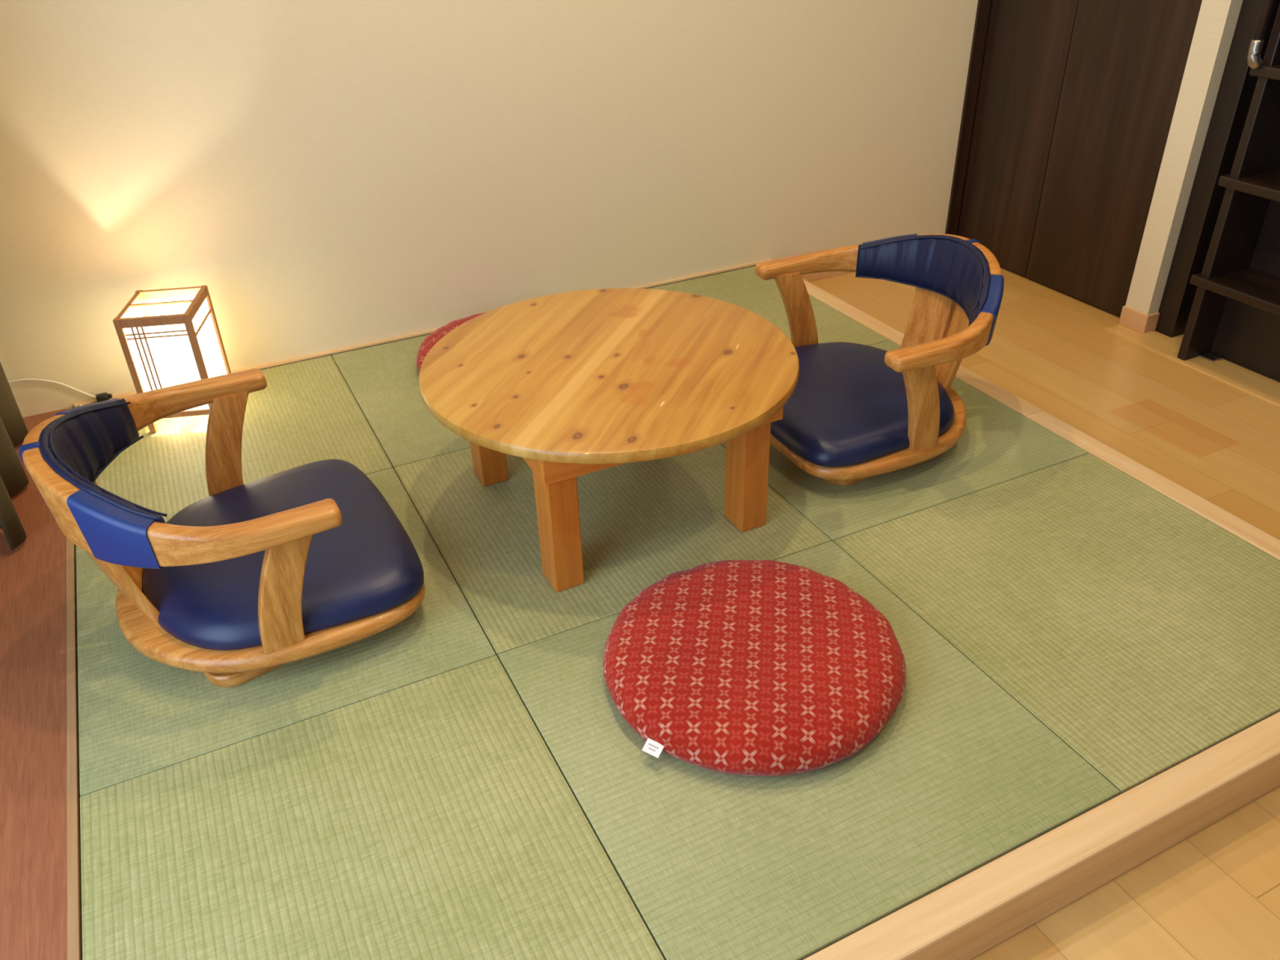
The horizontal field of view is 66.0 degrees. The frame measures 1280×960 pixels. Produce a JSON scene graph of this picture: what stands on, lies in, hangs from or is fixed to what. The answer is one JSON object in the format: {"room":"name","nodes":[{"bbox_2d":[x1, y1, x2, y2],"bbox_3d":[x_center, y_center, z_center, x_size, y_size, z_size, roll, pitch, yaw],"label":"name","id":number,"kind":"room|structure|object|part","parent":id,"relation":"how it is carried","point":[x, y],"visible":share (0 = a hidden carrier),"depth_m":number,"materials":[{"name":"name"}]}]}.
{"room":"japanese tatami room","nodes":[
{"label":"japanese tatami room","id":0,"kind":"room"},
{"bbox_2d":[0,408,66,959],"bbox_3d":[-0.933,0.709,1.177,0.480,0.100,3.360,-16,35,-21],"label":"floor","id":1,"kind":"structure","parent":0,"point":[33,655],"depth_m":1.57,"materials":[{"name":"brown wood"}]},
{"bbox_2d":[0,0,977,417],"bbox_3d":[-0.447,-1.486,2.378,3.355,2.500,0.100,-16,35,-21],"label":"wall","id":2,"kind":"structure","parent":0,"point":[334,174],"depth_m":2.64,"materials":[{"name":"paint"}]},
{"bbox_2d":[66,407,82,959],"bbox_3d":[-0.993,0.315,1.727,0.014,0.021,2.098,-16,35,-21],"label":"trim","id":3,"kind":"structure","parent":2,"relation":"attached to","point":[74,933],"depth_m":1.50,"materials":[{"name":"brown wood"}]},
{"bbox_2d":[73,258,773,407],"bbox_3d":[-0.503,-0.461,2.904,2.108,0.009,0.010,-16,35,-21],"label":"baseboard","id":4,"kind":"structure","parent":2,"relation":"attached to","point":[659,283],"depth_m":2.79,"materials":[{"name":"brown wood"}]},
{"bbox_2d":[801,271,852,281],"bbox_3d":[0.777,-0.766,3.463,0.745,0.058,0.010,-16,35,-21],"label":"baseboard","id":5,"kind":"structure","parent":2,"relation":"attached to","point":[815,276],"depth_m":3.40,"materials":[{"name":"brown wood"}]},
{"bbox_2d":[802,278,1042,416],"bbox_3d":[0.681,-0.401,2.851,0.058,0.100,1.200,-16,35,-21],"label":"trim","id":6,"kind":"structure","parent":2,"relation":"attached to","point":[978,382],"depth_m":2.74,"materials":[{"name":"brown wood"}]},
{"bbox_2d":[945,0,992,235],"bbox_3d":[1.103,-1.802,3.082,0.095,2.200,0.110,-16,35,-21],"label":"trim","id":7,"kind":"structure","parent":2,"relation":"attached to","point":[984,6],"depth_m":3.36,"materials":[{"name":"brown wood"}]},
{"bbox_2d":[957,0,1078,275],"bbox_3d":[1.220,-1.683,2.926,0.030,2.142,0.345,-16,35,-21],"label":"door","id":8,"kind":"structure","parent":2,"relation":"in","point":[1028,45],"depth_m":3.23,"materials":[{"name":"brown wood"}]},
{"bbox_2d":[808,266,1279,959],"bbox_3d":[1.140,0.540,1.482,4.800,0.050,4.620,-16,35,-21],"label":"floor","id":9,"kind":"structure","parent":0,"point":[1214,894],"depth_m":2.37,"materials":[{"name":"brown wood"}]},
{"bbox_2d":[803,711,1279,959],"bbox_3d":[0.434,0.582,1.310,2.128,0.100,0.056,-16,35,-21],"label":"trim","id":10,"kind":"structure","parent":9,"relation":"on","point":[982,908],"depth_m":1.35,"materials":[{"name":"brown wood"}]},
{"bbox_2d":[1025,410,1279,559],"bbox_3d":[1.147,0.091,2.051,0.058,0.100,0.897,-16,35,-21],"label":"trim","id":11,"kind":"structure","parent":9,"relation":"on","point":[1245,531],"depth_m":2.08,"materials":[{"name":"brown wood"}]},
{"bbox_2d":[1177,4,1279,382],"bbox_3d":[1.768,-1.024,2.006,0.208,2.000,0.848,-16,35,-21],"label":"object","id":12,"kind":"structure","parent":9,"relation":"on","point":[1234,316],"depth_m":2.64,"materials":[{"name":"black wood"}]},
{"bbox_3d":[1.624,-0.350,2.808,0.040,0.004,0.044,-16,35,-21],"label":"foot plate","id":13,"kind":"part","parent":12,"relation":"part of","materials":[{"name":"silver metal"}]},
{"bbox_2d":[1247,0,1275,69],"bbox_3d":[1.472,-1.437,2.119,0.036,1.039,0.029,3,33,7],"label":"handrail","id":14,"kind":"object","parent":12,"relation":"attached to","point":[1254,60],"visible":1,"depth_m":2.35,"materials":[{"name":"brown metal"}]},
{"bbox_3d":[1.468,-1.466,2.103,0.023,0.972,0.024,-16,35,-21],"label":"rail","id":15,"kind":"part","parent":14,"relation":"part of","materials":[{"name":"black wood"}]},
{"bbox_3d":[-0.072,0.092,2.127,2.070,0.082,2.098,-16,35,-21],"label":"trim","id":16,"kind":"structure","parent":9,"relation":"on","visible":0},
{"bbox_2d":[75,355,392,549],"bbox_3d":[-1.003,-0.098,2.380,0.651,0.018,0.682,-16,35,-21],"label":"mat","id":17,"kind":"object","parent":16,"relation":"on","point":[306,412],"visible":0.46,"depth_m":2.34,"materials":[{"name":"green wicker"}]},
{"bbox_2d":[8,378,112,406],"bbox_3d":[-1.555,-0.197,2.426,0.442,0.127,0.034,-16,35,-21],"label":"power cord","id":18,"kind":"object","parent":17,"relation":"on","point":[104,396],"visible":0.69,"depth_m":2.50,"materials":[{"name":"beige plastic"}]},
{"bbox_2d":[112,284,231,433],"bbox_3d":[-1.124,-0.295,2.404,0.166,0.295,0.188,-6,33,-6],"label":"paper lantern","id":19,"kind":"object","parent":17,"relation":"on","point":[171,336],"visible":0.7,"depth_m":2.33,"materials":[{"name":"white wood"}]},
{"bbox_3d":[-1.203,-0.403,2.324,0.012,0.021,0.159,-6,33,-6],"label":"frame rail","id":20,"kind":"part","parent":19,"relation":"part of","materials":[{"name":"brown wood"}]},
{"bbox_3d":[-1.187,-0.242,2.324,0.014,0.295,0.014,-6,33,-6],"label":"post","id":21,"kind":"part","parent":19,"relation":"part of","materials":[{"name":"brown wood"}]},
{"bbox_3d":[-1.200,-0.304,2.386,0.001,0.233,0.157,-5,32,-6],"label":"paper panel","id":22,"kind":"part","parent":19,"relation":"part of","materials":[{"name":"white paper"}]},
{"bbox_3d":[-1.211,-0.333,2.469,0.014,0.295,0.014,-6,33,-6],"label":"post","id":23,"kind":"part","parent":19,"relation":"part of","materials":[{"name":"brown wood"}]},
{"bbox_3d":[-1.116,-0.364,2.259,0.137,0.021,0.012,-6,33,-6],"label":"frame rail","id":24,"kind":"part","parent":19,"relation":"part of","materials":[{"name":"brown wood"}]},
{"bbox_3d":[-1.113,-0.265,2.321,0.135,0.233,0.001,-6,33,-6],"label":"paper panel","id":25,"kind":"part","parent":19,"relation":"part of","materials":[{"name":"white paper"}]},
{"bbox_3d":[-1.137,-0.357,2.467,0.135,0.233,0.001,-5,32,-6],"label":"paper panel","id":26,"kind":"part","parent":19,"relation":"part of","materials":[{"name":"white paper"}]},
{"bbox_3d":[-1.140,-0.456,2.404,0.137,0.021,0.012,-6,33,-6],"label":"frame rail","id":27,"kind":"part","parent":19,"relation":"part of","materials":[{"name":"brown wood"}]},
{"bbox_3d":[-1.110,-0.161,2.387,0.137,0.014,0.012,-6,33,-6],"label":"frame rail","id":28,"kind":"part","parent":19,"relation":"part of","materials":[{"name":"brown wood"}]},
{"bbox_3d":[-1.053,-0.417,2.339,0.012,0.021,0.159,-6,33,-6],"label":"frame rail","id":29,"kind":"part","parent":19,"relation":"part of","materials":[{"name":"brown wood"}]},
{"bbox_3d":[-1.037,-0.257,2.339,0.014,0.295,0.014,-6,33,-6],"label":"post","id":30,"kind":"part","parent":19,"relation":"part of","materials":[{"name":"brown wood"}]},
{"bbox_3d":[-1.049,-0.318,2.402,0.001,0.233,0.157,-5,32,-6],"label":"paper panel","id":31,"kind":"part","parent":19,"relation":"part of","materials":[{"name":"white paper"}]},
{"bbox_3d":[-1.061,-0.348,2.485,0.014,0.295,0.014,-6,33,-6],"label":"post","id":32,"kind":"part","parent":19,"relation":"part of","materials":[{"name":"brown wood"}]},
{"bbox_2d":[75,467,495,795],"bbox_3d":[-0.695,0.227,1.851,0.651,0.018,0.699,-16,35,-21],"label":"mat","id":33,"kind":"object","parent":16,"relation":"on","point":[139,715],"visible":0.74,"depth_m":1.66,"materials":[{"name":"green wicker"}]},
{"bbox_2d":[18,368,425,687],"bbox_3d":[-0.712,0.047,1.733,0.552,0.413,0.603,-18,36,-24],"label":"chair","id":34,"kind":"object","parent":33,"relation":"on","point":[244,582],"visible":1,"depth_m":1.65,"materials":[{"name":"wood"},{"name":"navy leather"},{"name":"blue leather"}]},
{"bbox_3d":[-0.776,-0.047,1.632,0.401,0.135,0.598,-18,36,-24],"label":"armrest rail","id":35,"kind":"part","parent":34,"relation":"part of","materials":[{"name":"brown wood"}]},
{"bbox_3d":[-0.807,-0.060,1.943,0.126,0.226,0.040,-18,36,-24],"label":"arm post","id":36,"kind":"part","parent":34,"relation":"part of","materials":[{"name":"brown wood"}]},
{"bbox_3d":[-0.692,0.166,1.818,0.501,0.031,0.546,-18,36,-24],"label":"seat frame","id":37,"kind":"part","parent":34,"relation":"part of","materials":[{"name":"brown wood"}]},
{"bbox_2d":[142,458,423,650],"bbox_3d":[-0.669,0.121,1.806,0.455,0.057,0.518,-18,36,-24],"label":"seat cushion","id":38,"kind":"object","parent":34,"relation":"on","point":[364,573],"depth_m":1.69,"materials":[{"name":"blue leather"}]},
{"bbox_3d":[-0.558,0.169,1.569,0.126,0.226,0.040,-18,36,-24],"label":"arm post","id":39,"kind":"part","parent":34,"relation":"part of","materials":[{"name":"brown wood"}]},
{"bbox_2d":[80,655,664,959],"bbox_3d":[-0.383,0.555,1.316,0.651,0.018,0.699,-16,35,-21],"label":"mat","id":40,"kind":"object","parent":16,"relation":"on","point":[433,818],"visible":1,"depth_m":1.37,"materials":[{"name":"green wicker"}]},
{"bbox_2d":[331,334,470,469],"bbox_3d":[-0.397,-0.273,2.626,0.699,0.018,0.682,-16,35,-21],"label":"mat","id":41,"kind":"object","parent":16,"relation":"on","point":[383,380],"visible":0.26,"depth_m":2.50,"materials":[{"name":"green wicker"}]},
{"bbox_2d":[416,311,486,370],"bbox_3d":[-0.356,-0.355,2.672,0.498,0.070,0.492,0,32,3],"label":"round cushion","id":42,"kind":"object","parent":41,"relation":"on","point":[430,340],"visible":0.09,"depth_m":2.68,"materials":[{"name":"red fabric"}]},
{"bbox_2d":[394,444,831,658],"bbox_3d":[-0.089,0.052,2.097,0.699,0.018,0.699,-16,35,-21],"label":"mat","id":43,"kind":"object","parent":16,"relation":"on","point":[642,523],"visible":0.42,"depth_m":1.99,"materials":[{"name":"green wicker"}]},
{"bbox_2d":[418,288,799,591],"bbox_3d":[-0.056,-0.102,2.013,0.735,0.330,0.735,-16,35,-21],"label":"round table","id":44,"kind":"object","parent":43,"relation":"on","point":[571,384],"visible":1,"depth_m":1.85,"materials":[{"name":"brown wood"}]},
{"bbox_3d":[-0.334,-0.136,2.107,0.058,0.302,0.072,-16,35,-21],"label":"leg","id":45,"kind":"part","parent":44,"relation":"part of","materials":[{"name":"brown wood"}]},
{"bbox_3d":[-0.149,0.059,1.791,0.058,0.302,0.072,-16,35,-21],"label":"leg","id":46,"kind":"part","parent":44,"relation":"part of","materials":[{"name":"brown wood"}]},
{"bbox_3d":[0.210,-0.045,1.937,0.058,0.302,0.072,-16,35,-21],"label":"leg","id":47,"kind":"part","parent":44,"relation":"part of","materials":[{"name":"brown wood"}]},
{"bbox_2d":[648,266,888,345],"bbox_3d":[0.230,-0.453,2.880,0.697,0.018,0.682,-16,35,-21],"label":"mat","id":48,"kind":"object","parent":16,"relation":"on","point":[743,288],"visible":0.18,"depth_m":2.99,"materials":[{"name":"green wicker"}]},
{"bbox_2d":[497,541,1119,959],"bbox_3d":[0.223,0.381,1.562,0.699,0.018,0.699,-16,35,-21],"label":"mat","id":49,"kind":"object","parent":16,"relation":"on","point":[961,775],"visible":0.69,"depth_m":1.41,"materials":[{"name":"green wicker"}]},
{"bbox_2d":[602,560,906,776],"bbox_3d":[0.185,0.287,1.630,0.501,0.070,0.492,-16,35,-21],"label":"round cushion","id":50,"kind":"object","parent":49,"relation":"on","point":[755,668],"visible":1,"depth_m":1.56,"materials":[{"name":"red fabric"}]},
{"bbox_2d":[720,340,1088,541],"bbox_3d":[0.538,-0.128,2.352,0.697,0.018,0.699,-16,35,-21],"label":"mat","id":51,"kind":"object","parent":16,"relation":"on","point":[997,444],"visible":0.49,"depth_m":2.15,"materials":[{"name":"green wicker"}]},
{"bbox_2d":[755,233,1004,485],"bbox_3d":[0.507,-0.304,2.227,0.552,0.413,0.603,-13,34,-18],"label":"chair","id":52,"kind":"object","parent":51,"relation":"on","point":[855,413],"visible":0.91,"depth_m":2.17,"materials":[{"name":"brown wood"}]},
{"bbox_3d":[0.384,-0.403,2.425,0.126,0.226,0.040,-13,34,-18],"label":"arm post","id":53,"kind":"part","parent":52,"relation":"part of","materials":[{"name":"brown wood"}]},
{"bbox_2d":[770,342,954,466],"bbox_3d":[0.468,-0.207,2.267,0.455,0.057,0.518,-13,34,-18],"label":"seat cushion","id":54,"kind":"object","parent":52,"relation":"on","point":[846,407],"depth_m":2.13,"materials":[{"name":"blue leather"}]},
{"bbox_3d":[0.495,-0.175,2.299,0.501,0.031,0.546,-13,34,-18],"label":"seat frame","id":55,"kind":"part","parent":52,"relation":"part of","materials":[{"name":"brown wood"}]},
{"bbox_3d":[0.569,-0.433,2.175,0.401,0.135,0.598,-13,34,-18],"label":"armrest rail","id":56,"kind":"part","parent":52,"relation":"part of","materials":[{"name":"brown wood"}]},
{"bbox_3d":[0.572,-0.157,2.028,0.126,0.226,0.040,-13,34,-18],"label":"arm post","id":57,"kind":"part","parent":52,"relation":"part of","materials":[{"name":"brown wood"}]},
{"bbox_2d":[833,453,1279,795],"bbox_3d":[0.850,0.200,1.817,0.697,0.018,0.699,-16,35,-21],"label":"mat","id":58,"kind":"object","parent":16,"relation":"on","point":[1142,632],"visible":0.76,"depth_m":1.76,"materials":[{"name":"green wicker"}]},
{"bbox_2d":[1125,0,1243,315],"bbox_3d":[1.607,-1.559,2.392,0.320,2.500,0.081,-16,35,-21],"label":"wall","id":59,"kind":"structure","parent":0,"point":[1216,22],"depth_m":2.71,"materials":[{"name":"paint"}]},
{"bbox_2d":[1026,0,1202,315],"bbox_3d":[1.391,-1.502,2.632,0.030,2.142,0.418,-16,35,-21],"label":"door","id":60,"kind":"structure","parent":59,"relation":"in","point":[1126,61],"depth_m":2.94,"materials":[{"name":"brown wood"}]},
{"bbox_2d":[1118,305,1159,333],"bbox_3d":[1.525,-0.493,2.996,0.078,0.058,0.092,-16,35,-21],"label":"baseboard","id":61,"kind":"structure","parent":59,"relation":"attached to","point":[1133,319],"depth_m":2.97,"materials":[{"name":"brown wood"}]},
{"bbox_2d":[1126,331,1279,406],"bbox_3d":[2.058,0.160,1.988,0.102,0.003,2.532,-16,35,-21],"label":"trim","id":62,"kind":"structure","parent":59,"relation":"attached to","point":[1269,391],"depth_m":2.75,"materials":[{"name":"brown wood"}]},
{"bbox_2d":[1155,0,1279,337],"bbox_3d":[1.570,-1.462,2.333,0.078,2.400,0.065,-16,35,-21],"label":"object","id":63,"kind":"structure","parent":59,"relation":"attached to","point":[1237,87],"depth_m":2.69,"materials":[{"name":"black wood"}]},
{"bbox_3d":[1.102,-1.582,0.208,4.700,0.100,4.700,-16,35,-21],"label":"ceiling","id":64,"kind":"structure","parent":0,"visible":0},
{"bbox_2d":[0,362,28,550],"bbox_3d":[-1.073,-0.525,0.979,0.103,2.180,2.220,-16,35,-21],"label":"curtain","id":65,"kind":"object","parent":64,"relation":"hanging from","point":[13,429],"visible":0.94,"depth_m":2.14,"materials":[{"name":"fabric"}]}
]}

